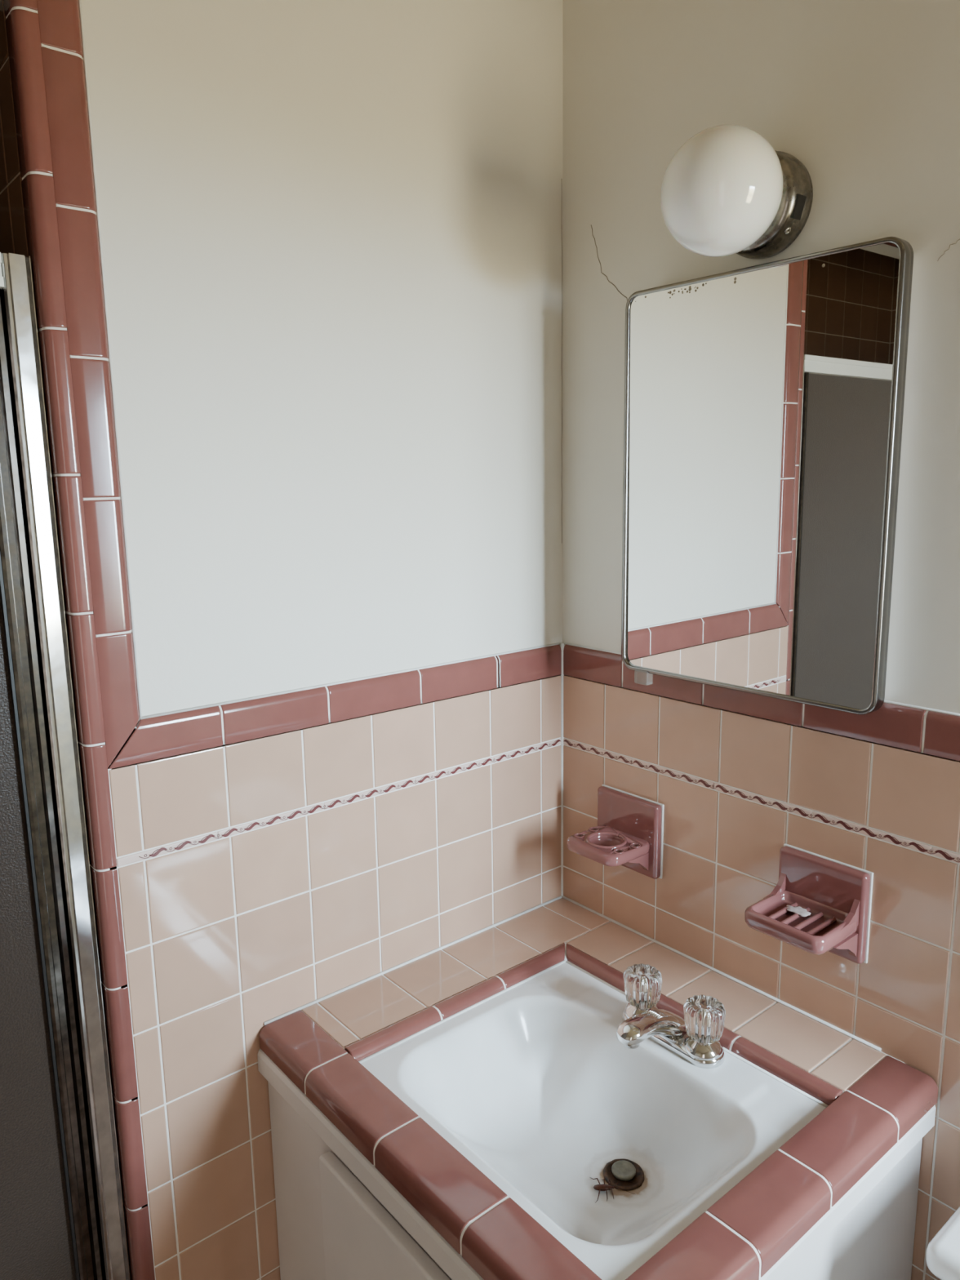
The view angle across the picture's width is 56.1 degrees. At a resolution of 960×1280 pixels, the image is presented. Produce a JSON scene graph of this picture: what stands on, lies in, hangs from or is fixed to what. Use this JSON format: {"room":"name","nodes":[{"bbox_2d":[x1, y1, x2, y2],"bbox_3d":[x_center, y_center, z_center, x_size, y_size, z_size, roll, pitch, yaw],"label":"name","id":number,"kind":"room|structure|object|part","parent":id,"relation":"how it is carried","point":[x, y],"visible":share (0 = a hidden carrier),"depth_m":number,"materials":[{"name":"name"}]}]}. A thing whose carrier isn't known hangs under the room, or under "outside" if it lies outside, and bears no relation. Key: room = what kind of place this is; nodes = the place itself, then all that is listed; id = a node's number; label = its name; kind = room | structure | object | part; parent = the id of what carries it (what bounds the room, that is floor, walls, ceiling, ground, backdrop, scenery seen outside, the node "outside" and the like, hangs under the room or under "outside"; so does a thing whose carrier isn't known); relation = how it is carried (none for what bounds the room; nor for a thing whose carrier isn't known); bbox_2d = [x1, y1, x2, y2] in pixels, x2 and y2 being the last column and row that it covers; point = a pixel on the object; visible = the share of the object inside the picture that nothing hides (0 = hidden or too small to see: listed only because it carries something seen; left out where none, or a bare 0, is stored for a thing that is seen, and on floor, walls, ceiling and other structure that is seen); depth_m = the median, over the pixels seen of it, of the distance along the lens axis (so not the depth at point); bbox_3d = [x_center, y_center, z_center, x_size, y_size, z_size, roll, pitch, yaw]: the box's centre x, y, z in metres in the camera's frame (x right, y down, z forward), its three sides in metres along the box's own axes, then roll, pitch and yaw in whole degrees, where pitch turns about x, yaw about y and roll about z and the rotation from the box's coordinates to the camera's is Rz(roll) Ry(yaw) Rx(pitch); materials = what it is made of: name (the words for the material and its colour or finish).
{"room":"bathroom","nodes":[
{"label":"bathroom","id":0,"kind":"room"},
{"bbox_2d":[0,0,28,256],"bbox_3d":[-0.638,0.079,1.301,0.067,2.440,0.596,-9,13,-39],"label":"wall","id":1,"kind":"structure","parent":0,"point":[13,239],"depth_m":0.97,"materials":[{"name":"tile"}]},
{"bbox_2d":[78,0,564,1279],"bbox_3d":[-0.740,0.157,0.873,2.420,2.440,0.133,-9,13,-39],"label":"wall","id":2,"kind":"structure","parent":0,"point":[330,232],"depth_m":1.20,"materials":[{"name":"paint"}]},
{"bbox_2d":[3,0,155,1279],"bbox_3d":[-1.044,0.398,0.606,1.555,2.070,0.050,-9,13,-39],"label":"trim","id":3,"kind":"structure","parent":2,"relation":"attached to","point":[22,20],"depth_m":1.00,"materials":[{"name":"tile"}]},
{"bbox_2d":[36,0,560,768],"bbox_3d":[-0.161,-0.510,1.176,0.744,1.252,0.013,-9,13,-39],"label":"trim","id":4,"kind":"structure","parent":2,"relation":"attached to","point":[127,741],"depth_m":1.02,"materials":[{"name":"tile"}]},
{"bbox_2d":[116,737,560,866],"bbox_3d":[-0.146,0.219,1.302,0.743,0.010,0.003,-9,13,-39],"label":"trim","id":5,"kind":"structure","parent":2,"relation":"attached to","point":[154,852],"depth_m":1.24,"materials":[{"name":"tile"}]},
{"bbox_2d":[562,0,959,1279],"bbox_3d":[0.529,0.090,1.136,0.123,2.440,1.098,-9,13,-39],"label":"wall","id":6,"kind":"structure","parent":0,"point":[864,94],"depth_m":1.17,"materials":[{"name":"paint"}]},
{"bbox_2d":[566,786,662,879],"bbox_3d":[0.202,0.310,1.404,0.105,0.120,0.125,-9,13,-39],"label":"toothbrush holder","id":7,"kind":"object","parent":6,"relation":"attached to","point":[627,833],"visible":1,"depth_m":1.40,"materials":[{"name":"ceramic"}]},
{"bbox_2d":[566,825,649,866],"bbox_3d":[0.200,0.320,1.403,0.098,0.019,0.106,-9,13,-39],"label":"shelf","id":8,"kind":"object","parent":7,"relation":"attached to","point":[611,846],"depth_m":1.39,"materials":[{"name":"ceramic"}]},
{"bbox_3d":[0.236,0.304,1.432,0.016,0.120,0.125,-9,13,-39],"label":"plate","id":9,"kind":"part","parent":7,"relation":"part of","materials":[{"name":"ceramic"}]},
{"bbox_2d":[601,784,663,878],"bbox_3d":[0.242,0.304,1.436,0.004,0.121,0.126,-9,13,-39],"label":"trim","id":10,"kind":"structure","parent":6,"relation":"attached to","point":[656,802],"depth_m":1.39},
{"bbox_2d":[660,124,813,259],"bbox_3d":[0.298,-0.533,1.079,0.172,0.141,0.141,-9,13,-39],"label":"wall lamp","id":11,"kind":"object","parent":6,"relation":"attached to","point":[726,191],"visible":1,"depth_m":1.03,"materials":[{"name":"glass"}]},
{"bbox_2d":[790,194,806,220],"bbox_3d":[0.381,-0.517,1.076,0.016,0.026,0.010,-9,13,-39],"label":"outlet","id":12,"kind":"object","parent":11,"relation":"attached to","point":[797,202],"depth_m":1.07,"materials":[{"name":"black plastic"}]},
{"bbox_2d":[563,644,959,762],"bbox_3d":[0.492,0.101,1.102,0.013,0.055,1.090,-9,13,-39],"label":"trim","id":13,"kind":"structure","parent":6,"relation":"attached to","point":[935,734],"depth_m":1.18,"materials":[{"name":"tile"}]},
{"bbox_2d":[563,737,959,863],"bbox_3d":[0.490,0.241,1.123,0.003,0.010,1.089,-9,13,-39],"label":"trim","id":14,"kind":"structure","parent":6,"relation":"attached to","point":[900,841],"depth_m":1.22,"materials":[{"name":"tile"}]},
{"bbox_2d":[621,236,913,715],"bbox_3d":[0.351,-0.191,1.177,0.050,0.556,0.396,-9,13,-39],"label":"medicine cabinet","id":15,"kind":"object","parent":6,"relation":"attached to","point":[764,402],"visible":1,"depth_m":1.13,"materials":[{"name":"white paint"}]},
{"bbox_2d":[744,845,870,964],"bbox_3d":[0.413,0.351,1.152,0.107,0.122,0.123,-9,13,-39],"label":"soap dish","id":16,"kind":"object","parent":6,"relation":"attached to","point":[836,895],"visible":1,"depth_m":1.15,"materials":[{"name":"ceramic"}]},
{"bbox_2d":[786,904,810,916],"bbox_3d":[0.413,0.351,1.169,0.021,0.002,0.035,-9,13,-39],"label":"soap remnant","id":17,"kind":"object","parent":16,"relation":"on","point":[802,912],"visible":1,"depth_m":1.17,"materials":[{"name":"white wax"}]},
{"bbox_2d":[744,889,857,955],"bbox_3d":[0.410,0.360,1.151,0.098,0.026,0.112,-9,13,-39],"label":"tray","id":18,"kind":"object","parent":16,"relation":"on","point":[832,922],"depth_m":1.14,"materials":[{"name":"ceramic"}]},
{"bbox_2d":[783,843,873,963],"bbox_3d":[0.453,0.344,1.185,0.004,0.123,0.124,-9,13,-39],"label":"trim","id":19,"kind":"structure","parent":6,"relation":"attached to","point":[871,873],"depth_m":1.14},
{"bbox_3d":[-0.205,1.445,0.698,2.800,0.050,2.470,-9,13,-39],"label":"floor","id":20,"kind":"structure","parent":0,"visible":0},
{"bbox_2d":[257,1048,935,1279],"bbox_3d":[0.120,0.936,1.218,0.618,0.758,0.646,-9,13,-39],"label":"base cabinet","id":21,"kind":"object","parent":20,"relation":"on","point":[339,1217],"visible":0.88,"depth_m":1.07,"materials":[{"name":"white paint"}]},
{"bbox_3d":[-0.053,0.938,0.997,0.018,0.577,0.418,-9,13,-39],"label":"door","id":22,"kind":"part","parent":21,"relation":"part of","materials":[{"name":"white paint"}]},
{"bbox_2d":[258,897,937,1279],"bbox_3d":[0.129,0.544,1.160,0.582,0.034,0.648,-9,13,-39],"label":"countertop","id":23,"kind":"structure","parent":21,"relation":"on","point":[871,1099],"depth_m":1.09,"materials":[{"name":"tile"}]},
{"bbox_2d":[360,962,825,1279],"bbox_3d":[0.129,0.612,1.125,0.392,0.126,0.451,-9,13,-39],"label":"sink","id":24,"kind":"object","parent":23,"relation":"in","point":[534,1084],"visible":0.93,"depth_m":1.16,"materials":[{"name":"white ceramic"}]},
{"bbox_2d":[590,1177,634,1203],"bbox_3d":[0.163,0.669,1.101,0.052,0.010,0.043,-1,10,-2],"label":"cockroach","id":25,"kind":"object","parent":24,"relation":"on","point":[601,1187],"visible":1,"depth_m":1.10,"materials":[{"name":"brown"}]},
{"bbox_2d":[616,963,725,1068],"bbox_3d":[0.228,0.500,1.175,0.127,0.074,0.156,-9,13,-39],"label":"faucet","id":26,"kind":"object","parent":23,"relation":"on","point":[695,1038],"visible":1,"depth_m":1.16,"materials":[{"name":"silver metal"}]},
{"bbox_3d":[0.223,0.476,1.235,0.053,0.048,0.053,-9,13,-39],"label":"knob","id":27,"kind":"part","parent":26,"relation":"part of","materials":[{"name":"clear plastic"}]},
{"bbox_3d":[0.226,0.508,1.176,0.122,0.052,0.045,-9,13,-39],"label":"spout","id":28,"kind":"part","parent":26,"relation":"part of","materials":[{"name":"silver metal"}]},
{"bbox_3d":[0.288,0.489,1.158,0.053,0.048,0.053,-9,13,-39],"label":"knob","id":29,"kind":"part","parent":26,"relation":"part of","materials":[{"name":"clear plastic"}]},
{"bbox_2d":[925,1205,959,1279],"bbox_3d":[0.466,1.020,0.764,0.679,0.742,0.370,-9,13,-39],"label":"toilet","id":30,"kind":"object","parent":20,"relation":"on","point":[943,1251],"visible":1,"depth_m":0.92,"materials":[{"name":"ceramic"}]},
{"bbox_3d":[-1.066,1.265,0.786,1.533,0.300,0.108,-9,13,-39],"label":"shower curb","id":31,"kind":"object","parent":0,"visible":0},
{"bbox_2d":[0,252,130,1279],"bbox_3d":[-1.062,0.403,0.618,1.522,1.455,0.054,-9,13,-39],"label":"shower door","id":32,"kind":"structure","parent":31,"relation":"on","point":[62,1213],"depth_m":1.05,"materials":[{"name":"metal"}]},
{"bbox_3d":[-1.085,-0.294,0.484,1.493,0.034,0.052,-9,13,-39],"label":"rail","id":33,"kind":"part","parent":32,"relation":"part of","materials":[{"name":"silver metal"}]},
{"bbox_3d":[-0.799,0.368,0.829,0.721,1.401,0.006,-9,13,-39],"label":"glass panel","id":34,"kind":"part","parent":32,"relation":"part of","materials":[{"name":"glass"}]}
]}

